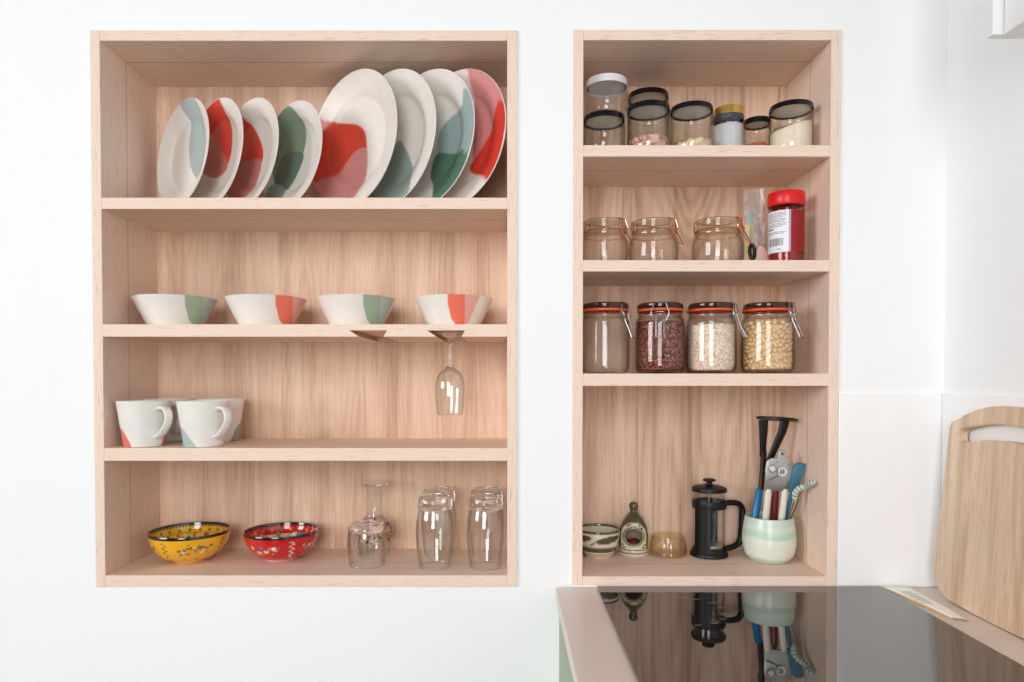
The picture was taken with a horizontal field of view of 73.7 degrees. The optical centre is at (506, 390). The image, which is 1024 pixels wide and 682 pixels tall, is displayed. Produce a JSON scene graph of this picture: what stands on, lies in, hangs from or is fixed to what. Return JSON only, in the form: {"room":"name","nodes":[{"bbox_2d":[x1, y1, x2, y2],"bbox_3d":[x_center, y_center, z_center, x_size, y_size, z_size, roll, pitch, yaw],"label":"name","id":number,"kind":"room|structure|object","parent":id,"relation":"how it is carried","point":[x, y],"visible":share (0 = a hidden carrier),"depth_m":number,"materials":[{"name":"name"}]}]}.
{"room":"kitchen","nodes":[
{"label":"kitchen","id":0,"kind":"room"},
{"bbox_2d":[0,0,947,681],"bbox_3d":[-1.044,0.009,1.574,3.911,2.600,0.300,0,1,0],"label":"wall","id":1,"kind":"structure","parent":0,"point":[56,625],"depth_m":1.42,"materials":[{"name":"white paint"}]},
{"bbox_2d":[90,30,517,586],"bbox_3d":[-0.419,-0.168,1.534,0.882,1.154,0.233,0,1,0],"label":"shelf unit","id":2,"kind":"object","parent":1,"relation":"in","point":[329,410],"visible":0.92,"depth_m":1.59,"materials":[{"name":"brown wood"}]},
{"bbox_2d":[115,400,172,446],"bbox_3d":[-0.769,0.070,1.468,0.130,0.098,0.107,0,1,0],"label":"mug","id":3,"kind":"object","parent":2,"relation":"on","point":[142,423],"visible":1,"depth_m":1.43,"materials":[{"name":"ceramic"}]},
{"bbox_2d":[143,398,193,441],"bbox_3d":[-0.781,0.069,1.582,0.116,0.098,0.116,0,1,0],"label":"mug","id":4,"kind":"object","parent":2,"relation":"on","point":[174,433],"visible":0.23,"depth_m":1.55,"materials":[{"name":"ceramic"}]},
{"bbox_2d":[131,294,217,323],"bbox_3d":[-0.739,-0.172,1.523,0.174,0.066,0.174,0,1,-17],"label":"bowl","id":5,"kind":"object","parent":2,"relation":"on","point":[153,308],"visible":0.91,"depth_m":1.46,"materials":[{"name":"ceramic"}]},
{"bbox_2d":[157,97,208,197],"bbox_3d":[-0.711,-0.521,1.504,0.240,0.240,0.038,1,1,38],"label":"plate","id":6,"kind":"object","parent":2,"relation":"on","point":[183,150],"visible":0.94,"depth_m":1.52,"materials":[{"name":"ceramic"}]},
{"bbox_2d":[147,522,230,563],"bbox_3d":[-0.720,0.350,1.552,0.173,0.069,0.173,0,1,11],"label":"bowl","id":7,"kind":"object","parent":2,"relation":"on","point":[189,542],"visible":1,"depth_m":1.51,"materials":[{"name":"ceramic"}]},
{"bbox_2d":[176,400,231,446],"bbox_3d":[-0.642,0.070,1.468,0.128,0.098,0.107,0,1,0],"label":"mug","id":8,"kind":"object","parent":2,"relation":"on","point":[203,423],"visible":1,"depth_m":1.43,"materials":[{"name":"ceramic"}]},
{"bbox_2d":[191,97,242,197],"bbox_3d":[-0.640,-0.521,1.504,0.240,0.240,0.038,1,1,38],"label":"plate","id":9,"kind":"object","parent":2,"relation":"on","point":[224,115],"visible":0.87,"depth_m":1.50,"materials":[{"name":"ceramic"}]},
{"bbox_2d":[195,398,243,441],"bbox_3d":[-0.671,0.068,1.595,0.107,0.098,0.125,0,1,-25],"label":"mug","id":10,"kind":"object","parent":2,"relation":"on","point":[236,405],"visible":0.41,"depth_m":1.57,"materials":[{"name":"ceramic"}]},
{"bbox_2d":[225,97,278,197],"bbox_3d":[-0.566,-0.521,1.504,0.240,0.240,0.038,1,1,38],"label":"plate","id":11,"kind":"object","parent":2,"relation":"on","point":[259,117],"visible":0.81,"depth_m":1.50,"materials":[{"name":"ceramic"}]},
{"bbox_2d":[224,294,306,323],"bbox_3d":[-0.537,-0.172,1.525,0.174,0.066,0.174,0,1,12],"label":"bowl","id":12,"kind":"object","parent":2,"relation":"on","point":[246,308],"visible":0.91,"depth_m":1.46,"materials":[{"name":"ceramic"}]},
{"bbox_2d":[243,522,318,561],"bbox_3d":[-0.516,0.351,1.562,0.164,0.067,0.164,0,1,-13],"label":"bowl","id":13,"kind":"object","parent":2,"relation":"on","point":[280,541],"visible":1,"depth_m":1.52,"materials":[{"name":"ceramic"}]},
{"bbox_2d":[263,100,321,197],"bbox_3d":[-0.473,-0.518,1.505,0.234,0.234,0.037,1,1,38],"label":"plate","id":14,"kind":"object","parent":2,"relation":"on","point":[300,127],"visible":0.92,"depth_m":1.51,"materials":[{"name":"ceramic"}]},
{"bbox_2d":[313,69,396,197],"bbox_3d":[-0.339,-0.554,1.515,0.304,0.303,0.038,1,1,39],"label":"plate","id":15,"kind":"object","parent":2,"relation":"on","point":[358,117],"visible":0.97,"depth_m":1.52,"materials":[{"name":"ceramic"}]},
{"bbox_2d":[316,294,395,323],"bbox_3d":[-0.336,-0.172,1.525,0.174,0.066,0.174,0,1,-7],"label":"bowl","id":16,"kind":"object","parent":2,"relation":"on","point":[337,308],"visible":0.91,"depth_m":1.46,"materials":[{"name":"ceramic"}]},
{"bbox_2d":[347,520,385,568],"bbox_3d":[-0.310,0.339,1.511,0.085,0.092,0.085,0,1,0],"label":"tumbler","id":17,"kind":"object","parent":2,"relation":"on","point":[362,527],"visible":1,"depth_m":1.49,"materials":[{"name":"clear glass"}]},
{"bbox_2d":[356,481,392,555],"bbox_3d":[-0.310,0.300,1.598,0.085,0.168,0.085,0,1,-2],"label":"glass","id":18,"kind":"object","parent":2,"relation":"on","point":[389,529],"visible":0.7,"depth_m":1.58,"materials":[{"name":"clear glass"}]},
{"bbox_2d":[367,69,435,197],"bbox_3d":[-0.258,-0.554,1.515,0.304,0.303,0.038,1,1,39],"label":"plate","id":19,"kind":"object","parent":2,"relation":"on","point":[415,103],"visible":0.58,"depth_m":1.49,"materials":[{"name":"ceramic"}]},
{"bbox_2d":[416,493,453,570],"bbox_3d":[-0.158,0.308,1.494,0.084,0.155,0.084,0,1,0],"label":"tumbler","id":20,"kind":"object","parent":2,"relation":"on","point":[433,502],"visible":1,"depth_m":1.47,"materials":[{"name":"clear glass"}]},
{"bbox_2d":[421,486,456,558],"bbox_3d":[-0.159,0.306,1.591,0.084,0.155,0.084,0,1,0],"label":"tumbler","id":21,"kind":"object","parent":2,"relation":"on","point":[450,491],"visible":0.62,"depth_m":1.58,"materials":[{"name":"clear glass"}]},
{"bbox_2d":[405,69,474,197],"bbox_3d":[-0.178,-0.554,1.515,0.304,0.303,0.038,1,1,39],"label":"plate","id":22,"kind":"object","parent":2,"relation":"on","point":[455,113],"visible":0.44,"depth_m":1.48,"materials":[{"name":"ceramic"}]},
{"bbox_2d":[433,332,464,415],"bbox_3d":[-0.123,-0.035,1.475,0.076,0.176,0.076,-1,1,-42],"label":"wine glass","id":23,"kind":"object","parent":2,"relation":"hanging from","point":[449,335],"visible":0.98,"depth_m":1.47,"materials":[{"name":"clear glass"}]},
{"bbox_2d":[435,368,464,415],"bbox_3d":[-0.123,0.003,1.475,0.065,0.100,0.065,0,1,0],"label":"bowl","id":24,"kind":"object","parent":23,"relation":"on","point":[445,368],"depth_m":1.47,"materials":[{"name":"clear glass"}]},
{"bbox_2d":[415,294,492,323],"bbox_3d":[-0.118,-0.172,1.525,0.174,0.066,0.174,0,1,3],"label":"bowl","id":25,"kind":"object","parent":2,"relation":"on","point":[435,308],"visible":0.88,"depth_m":1.46,"materials":[{"name":"ceramic"}]},
{"bbox_2d":[442,69,505,197],"bbox_3d":[-0.113,-0.554,1.515,0.304,0.303,0.038,1,1,39],"label":"plate","id":26,"kind":"object","parent":2,"relation":"on","point":[488,101],"visible":0.33,"depth_m":1.47,"materials":[{"name":"ceramic"}]},
{"bbox_2d":[466,493,504,570],"bbox_3d":[-0.047,0.308,1.494,0.084,0.155,0.084,0,1,0],"label":"tumbler","id":27,"kind":"object","parent":2,"relation":"on","point":[482,502],"visible":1,"depth_m":1.47,"materials":[{"name":"clear glass"}]},
{"bbox_2d":[468,486,504,558],"bbox_3d":[-0.048,0.306,1.591,0.084,0.155,0.084,0,1,0],"label":"tumbler","id":28,"kind":"object","parent":2,"relation":"on","point":[485,489],"visible":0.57,"depth_m":1.58,"materials":[{"name":"clear glass"}]},
{"bbox_2d":[572,30,841,584],"bbox_3d":[0.413,-0.169,1.534,0.554,1.153,0.233,0,1,0],"label":"shelf unit","id":29,"kind":"object","parent":1,"relation":"in","point":[645,438],"visible":0.77,"depth_m":1.58,"materials":[{"name":"brown wood"}]},
{"bbox_2d":[582,523,619,558],"bbox_3d":[0.214,0.353,1.595,0.099,0.065,0.099,0,1,8],"label":"bowl","id":30,"kind":"object","parent":29,"relation":"on","point":[599,541],"visible":0.88,"depth_m":1.56,"materials":[{"name":"ceramic"}]},
{"bbox_2d":[583,110,624,130],"bbox_3d":[0.209,-0.549,1.472,0.092,0.079,0.092,0,1,0],"label":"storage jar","id":31,"kind":"object","parent":29,"relation":"on","point":[600,120],"visible":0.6,"depth_m":1.47,"materials":[{"name":"clear glass"}]},
{"bbox_2d":[585,73,627,96],"bbox_3d":[0.215,-0.629,1.477,0.092,0.078,0.092,0,1,0],"label":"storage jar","id":32,"kind":"object","parent":31,"relation":"on","point":[603,84],"visible":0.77,"depth_m":1.47,"materials":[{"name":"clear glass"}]},
{"bbox_2d":[584,217,632,255],"bbox_3d":[0.213,-0.321,1.487,0.105,0.097,0.116,0,1,-5],"label":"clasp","id":33,"kind":"object","parent":29,"relation":"on","point":[623,232],"visible":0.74,"depth_m":1.45,"materials":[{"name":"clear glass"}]},
{"bbox_2d":[583,302,636,372],"bbox_3d":[0.214,-0.113,1.481,0.107,0.152,0.119,0,1,-11],"label":"jar","id":34,"kind":"object","parent":29,"relation":"on","point":[593,308],"visible":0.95,"depth_m":1.45,"materials":[{"name":"clear glass"}]},
{"bbox_2d":[619,501,647,557],"bbox_3d":[0.298,0.324,1.608,0.070,0.124,0.071,0,1,11],"label":"bottle","id":35,"kind":"object","parent":29,"relation":"on","point":[633,525],"visible":0.98,"depth_m":1.59,"materials":[{"name":"ceramic"}]},
{"bbox_2d":[627,538,639,543],"bbox_3d":[0.298,0.357,1.609,0.034,0.015,0.034,0,1,0],"label":"stub","id":36,"kind":"object","parent":35,"relation":"in","point":[631,540],"visible":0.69,"depth_m":1.60,"materials":[{"name":"wax"}]},
{"bbox_2d":[627,87,668,104],"bbox_3d":[0.326,-0.597,1.577,0.096,0.172,0.096,0,1,0],"label":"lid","id":37,"kind":"object","parent":29,"relation":"on","point":[646,93],"visible":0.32,"depth_m":1.56,"materials":[{"name":"clear glass"}]},
{"bbox_2d":[627,100,669,120],"bbox_3d":[0.305,-0.559,1.472,0.092,0.100,0.092,0,1,0],"label":"lid","id":38,"kind":"object","parent":29,"relation":"on","point":[645,110],"visible":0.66,"depth_m":1.46,"materials":[{"name":"clear glass"}]},
{"bbox_2d":[629,133,668,144],"bbox_3d":[0.305,-0.527,1.473,0.085,0.029,0.085,0,1,0],"label":"contents","id":39,"kind":"object","parent":38,"relation":"in","point":[651,139],"visible":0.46,"depth_m":1.43,"materials":[{"name":"food"}]},
{"bbox_2d":[628,217,683,257],"bbox_3d":[0.320,-0.321,1.489,0.107,0.097,0.115,0,1,1],"label":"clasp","id":40,"kind":"object","parent":29,"relation":"on","point":[675,232],"visible":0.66,"depth_m":1.45,"materials":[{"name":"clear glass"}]},
{"bbox_2d":[636,301,683,372],"bbox_3d":[0.332,-0.113,1.483,0.107,0.152,0.116,0,1,13],"label":"jar","id":41,"kind":"object","parent":29,"relation":"on","point":[655,308],"visible":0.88,"depth_m":1.44,"materials":[{"name":"clear glass"}]},
{"bbox_2d":[637,320,683,370],"bbox_3d":[0.333,-0.098,1.486,0.099,0.110,0.099,0,1,0],"label":"beans","id":42,"kind":"object","parent":41,"relation":"in","point":[659,353],"visible":0.88,"depth_m":1.45,"materials":[{"name":"brown food"}]},
{"bbox_2d":[670,100,712,122],"bbox_3d":[0.399,-0.559,1.476,0.092,0.100,0.092,0,1,0],"label":"storage jar","id":43,"kind":"object","parent":29,"relation":"on","point":[695,110],"visible":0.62,"depth_m":1.47,"materials":[{"name":"clear glass"}]},
{"bbox_2d":[673,137,711,144],"bbox_3d":[0.399,-0.526,1.477,0.085,0.027,0.085,0,1,0],"label":"flakes","id":44,"kind":"object","parent":43,"relation":"in","point":[704,140],"visible":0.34,"depth_m":1.44,"materials":[{"name":"beige food"}]},
{"bbox_2d":[685,302,746,372],"bbox_3d":[0.446,-0.113,1.481,0.107,0.152,0.118,0,1,-18],"label":"jar","id":45,"kind":"object","parent":29,"relation":"on","point":[702,308],"visible":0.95,"depth_m":1.45,"materials":[{"name":"clear glass"}]},
{"bbox_2d":[687,322,734,370],"bbox_3d":[0.444,-0.095,1.486,0.099,0.105,0.099,0,1,0],"label":"flakes","id":46,"kind":"object","parent":45,"relation":"in","point":[710,346],"visible":1,"depth_m":1.45,"materials":[{"name":"beige food"}]},
{"bbox_2d":[690,478,745,559],"bbox_3d":[0.491,0.296,1.590,0.129,0.180,0.090,0,1,17],"label":"cafetiere","id":47,"kind":"object","parent":29,"relation":"on","point":[706,545],"visible":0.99,"depth_m":1.57,"materials":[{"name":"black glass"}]},
{"bbox_2d":[692,216,751,257],"bbox_3d":[0.463,-0.322,1.490,0.118,0.098,0.111,0,1,6],"label":"jar","id":48,"kind":"object","parent":29,"relation":"on","point":[738,218],"visible":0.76,"depth_m":1.45,"materials":[{"name":"clear glass"}]},
{"bbox_2d":[713,104,743,125],"bbox_3d":[0.482,-0.560,1.485,0.065,0.101,0.065,0,1,0],"label":"storage jar","id":49,"kind":"object","parent":29,"relation":"on","point":[729,112],"visible":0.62,"depth_m":1.46,"materials":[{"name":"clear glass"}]},
{"bbox_2d":[714,121,742,144],"bbox_3d":[0.482,-0.544,1.485,0.059,0.064,0.059,0,1,0],"label":"salt","id":50,"kind":"object","parent":49,"relation":"in","point":[730,132],"visible":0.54,"depth_m":1.46,"materials":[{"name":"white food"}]},
{"bbox_2d":[741,188,765,259],"bbox_3d":[0.561,-0.367,1.563,0.053,0.186,0.051,0,1,-23],"label":"bag","id":51,"kind":"object","parent":29,"relation":"on","point":[762,199],"visible":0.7,"depth_m":1.55,"materials":[{"name":"beige"}]},
{"bbox_2d":[744,225,749,252],"bbox_3d":[0.544,-0.343,1.550,0.015,0.065,0.009,1,1,43],"label":"print","id":52,"kind":"object","parent":51,"relation":"attached to","point":[747,227],"depth_m":1.55,"materials":[{"name":"beige"}]},
{"bbox_2d":[744,253,750,259],"bbox_3d":[0.545,-0.296,1.545,0.017,0.030,0.005,0,1,23],"label":"print","id":53,"kind":"object","parent":51,"relation":"attached to","point":[746,257],"depth_m":1.55,"materials":[{"name":"yellow"}]},
{"bbox_2d":[749,211,752,223],"bbox_3d":[0.554,-0.393,1.550,0.009,0.030,0.006,0,1,8],"label":"print","id":54,"kind":"object","parent":51,"relation":"attached to","point":[750,212],"depth_m":1.55,"materials":[{"name":"teal"}]},
{"bbox_2d":[751,224,753,237],"bbox_3d":[0.556,-0.361,1.546,0.007,0.034,0.003,0,1,25],"label":"print","id":55,"kind":"object","parent":51,"relation":"attached to","point":[752,225],"depth_m":1.55,"materials":[{"name":"yellow"}]},
{"bbox_2d":[743,116,770,130],"bbox_3d":[0.555,-0.554,1.515,0.058,0.089,0.058,0,1,0],"label":"storage jar","id":56,"kind":"object","parent":29,"relation":"on","point":[755,123],"visible":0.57,"depth_m":1.51,"materials":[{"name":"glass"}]},
{"bbox_2d":[747,141,768,144],"bbox_3d":[0.555,-0.529,1.516,0.052,0.032,0.052,0,1,0],"label":"ground spice","id":57,"kind":"object","parent":56,"relation":"in","point":[760,142],"visible":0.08,"depth_m":1.49,"materials":[{"name":"red food"}]},
{"bbox_2d":[748,243,768,259],"bbox_3d":[0.558,-0.298,1.506,0.056,0.052,0.022,0,1,0],"label":"clip","id":58,"kind":"object","parent":29,"relation":"on","point":[759,252],"visible":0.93,"depth_m":1.50,"materials":[{"name":"pink plastic"}]},
{"bbox_2d":[742,511,796,563],"bbox_3d":[0.597,0.336,1.556,0.120,0.101,0.120,0,1,0],"label":"pot","id":59,"kind":"object","parent":29,"relation":"on","point":[769,541],"visible":0.9,"depth_m":1.51,"materials":[{"name":"ceramic"}]},
{"bbox_2d":[751,416,797,518],"bbox_3d":[0.608,0.189,1.564,0.111,0.262,0.072,0,1,0],"label":"potato masher","id":60,"kind":"object","parent":59,"relation":"in","point":[763,420],"visible":0.98,"depth_m":1.56,"materials":[{"name":"black plastic"}]},
{"bbox_2d":[770,491,778,519],"bbox_3d":[0.608,0.281,1.553,0.017,0.125,0.026,0,1,-13],"label":"peeler","id":61,"kind":"object","parent":59,"relation":"in","point":[775,494],"visible":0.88,"depth_m":1.55,"materials":[{"name":"red plastic"}]},
{"bbox_2d":[762,449,792,519],"bbox_3d":[0.607,0.236,1.533,0.067,0.208,0.030,0,1,0],"label":"can opener","id":62,"kind":"object","parent":59,"relation":"in","point":[778,470],"visible":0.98,"depth_m":1.53,"materials":[{"name":"silver metal"}]},
{"bbox_2d":[785,463,804,519],"bbox_3d":[0.644,0.254,1.547,0.046,0.183,0.043,0,1,0],"label":"spatula","id":63,"kind":"object","parent":59,"relation":"in","point":[798,468],"visible":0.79,"depth_m":1.52,"materials":[{"name":"blue plastic"}]},
{"bbox_2d":[786,480,816,519],"bbox_3d":[0.642,0.261,1.507,0.024,0.138,0.094,0,1,-24],"label":"whisk","id":64,"kind":"object","parent":59,"relation":"in","point":[810,483],"visible":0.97,"depth_m":1.50,"materials":[{"name":"paint"}]},
{"bbox_2d":[740,301,803,372],"bbox_3d":[0.567,-0.113,1.481,0.111,0.152,0.121,0,1,-5],"label":"jar","id":65,"kind":"object","parent":29,"relation":"on","point":[758,308],"visible":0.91,"depth_m":1.45,"materials":[{"name":"clear glass"}]},
{"bbox_2d":[743,319,792,370],"bbox_3d":[0.567,-0.098,1.486,0.102,0.110,0.102,-1,1,-34],"label":"chickpeas","id":66,"kind":"object","parent":65,"relation":"in","point":[767,344],"visible":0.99,"depth_m":1.45,"materials":[{"name":"beige food"}]},
{"bbox_2d":[767,189,805,254],"bbox_3d":[0.607,-0.350,1.486,0.077,0.155,0.077,1,1,45],"label":"spice jar","id":67,"kind":"object","parent":29,"relation":"on","point":[786,224],"visible":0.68,"depth_m":1.46,"materials":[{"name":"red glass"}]},
{"bbox_2d":[769,211,786,235],"bbox_3d":[0.580,-0.358,1.466,0.007,0.045,0.043,-1,1,-35],"label":"print","id":68,"kind":"object","parent":67,"relation":"on","point":[777,219],"depth_m":1.46,"materials":[{"name":"grey paper"}]},
{"bbox_2d":[769,251,802,259],"bbox_3d":[0.607,-0.330,1.486,0.072,0.109,0.072,0,1,0],"label":"ground paprika","id":69,"kind":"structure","parent":67,"relation":"in","point":[790,255],"depth_m":1.46,"materials":[{"name":"red food"}]},
{"bbox_2d":[768,99,813,135],"bbox_3d":[0.615,-0.561,1.478,0.092,0.104,0.092,0,1,0],"label":"storage jar","id":70,"kind":"object","parent":29,"relation":"on","point":[791,109],"visible":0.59,"depth_m":1.47,"materials":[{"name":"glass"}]},
{"bbox_2d":[770,120,811,144],"bbox_3d":[0.615,-0.545,1.478,0.085,0.065,0.085,0,1,0],"label":"flour","id":71,"kind":"object","parent":70,"relation":"in","point":[798,133],"visible":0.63,"depth_m":1.44,"materials":[{"name":"beige food"}]},
{"bbox_2d":[564,585,936,586],"bbox_3d":[0.512,0.409,1.426,0.784,0.004,0.001,0,1,0],"label":"trim","id":72,"kind":"structure","parent":1,"relation":"attached to","point":[564,585],"depth_m":1.43,"materials":[{"name":"white paint"}]},
{"bbox_2d":[837,393,941,584],"bbox_3d":[0.797,0.208,1.425,0.214,0.405,0.005,0,1,0],"label":"backsplash","id":73,"kind":"structure","parent":1,"relation":"attached to","point":[889,499],"depth_m":1.42,"materials":[{"name":"white tile"}]},
{"bbox_2d":[944,0,1023,395],"bbox_3d":[0.971,0.040,-0.177,0.120,2.600,3.204,0,1,0],"label":"wall","id":74,"kind":"structure","parent":0,"point":[984,318],"depth_m":1.30,"materials":[{"name":"white paint"}]},
{"bbox_2d":[940,393,1023,507],"bbox_3d":[0.908,0.218,0.876,0.006,0.405,1.104,0,1,0],"label":"backsplash","id":75,"kind":"structure","parent":74,"relation":"attached to","point":[954,406],"depth_m":1.32,"materials":[{"name":"white tile"}]},
{"bbox_2d":[987,0,1023,38],"bbox_3d":[0.835,-0.798,0.741,0.153,0.502,0.670,0,1,0],"label":"upper cabinet","id":76,"kind":"object","parent":74,"relation":"attached to","point":[1005,18],"visible":1,"depth_m":1.06,"materials":[{"name":"white paint"}]},
{"bbox_3d":[-1.484,1.406,-2.405,5.031,0.050,8.300,0,1,0],"label":"floor","id":77,"kind":"structure","parent":0,"visible":0},
{"bbox_2d":[559,617,573,681],"bbox_3d":[0.509,0.880,1.112,0.800,0.874,0.652,0,1,0],"label":"base cabinet","id":78,"kind":"object","parent":77,"relation":"on","point":[565,673],"visible":0.02,"depth_m":1.32,"materials":[{"name":"green paint"}]},
{"bbox_2d":[556,588,1023,681],"bbox_3d":[0.503,0.430,1.097,0.803,0.026,0.658,0,1,0],"label":"countertop","id":79,"kind":"structure","parent":78,"relation":"on","point":[596,653],"depth_m":1.16,"materials":[{"name":"beige wood"}]},
{"bbox_2d":[597,586,1023,681],"bbox_3d":[0.481,0.413,1.155,0.588,0.005,0.525,0,1,0],"label":"induction hob","id":80,"kind":"object","parent":79,"relation":"in","point":[665,633],"visible":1,"depth_m":1.14,"materials":[{"name":"black glass"}]},
{"bbox_2d":[884,587,968,620],"bbox_3d":[0.809,0.410,1.321,0.062,0.006,0.190,0,1,0],"label":"leaflet","id":81,"kind":"object","parent":79,"relation":"on","point":[910,593],"visible":1,"depth_m":1.32,"materials":[{"name":"beige paper"}]},
{"bbox_2d":[934,406,1023,637],"bbox_3d":[0.882,0.221,1.210,0.044,0.386,0.336,0,1,0],"label":"chopping board","id":82,"kind":"object","parent":79,"relation":"on","point":[979,561],"visible":1,"depth_m":1.25,"materials":[{"name":"brown wood"}]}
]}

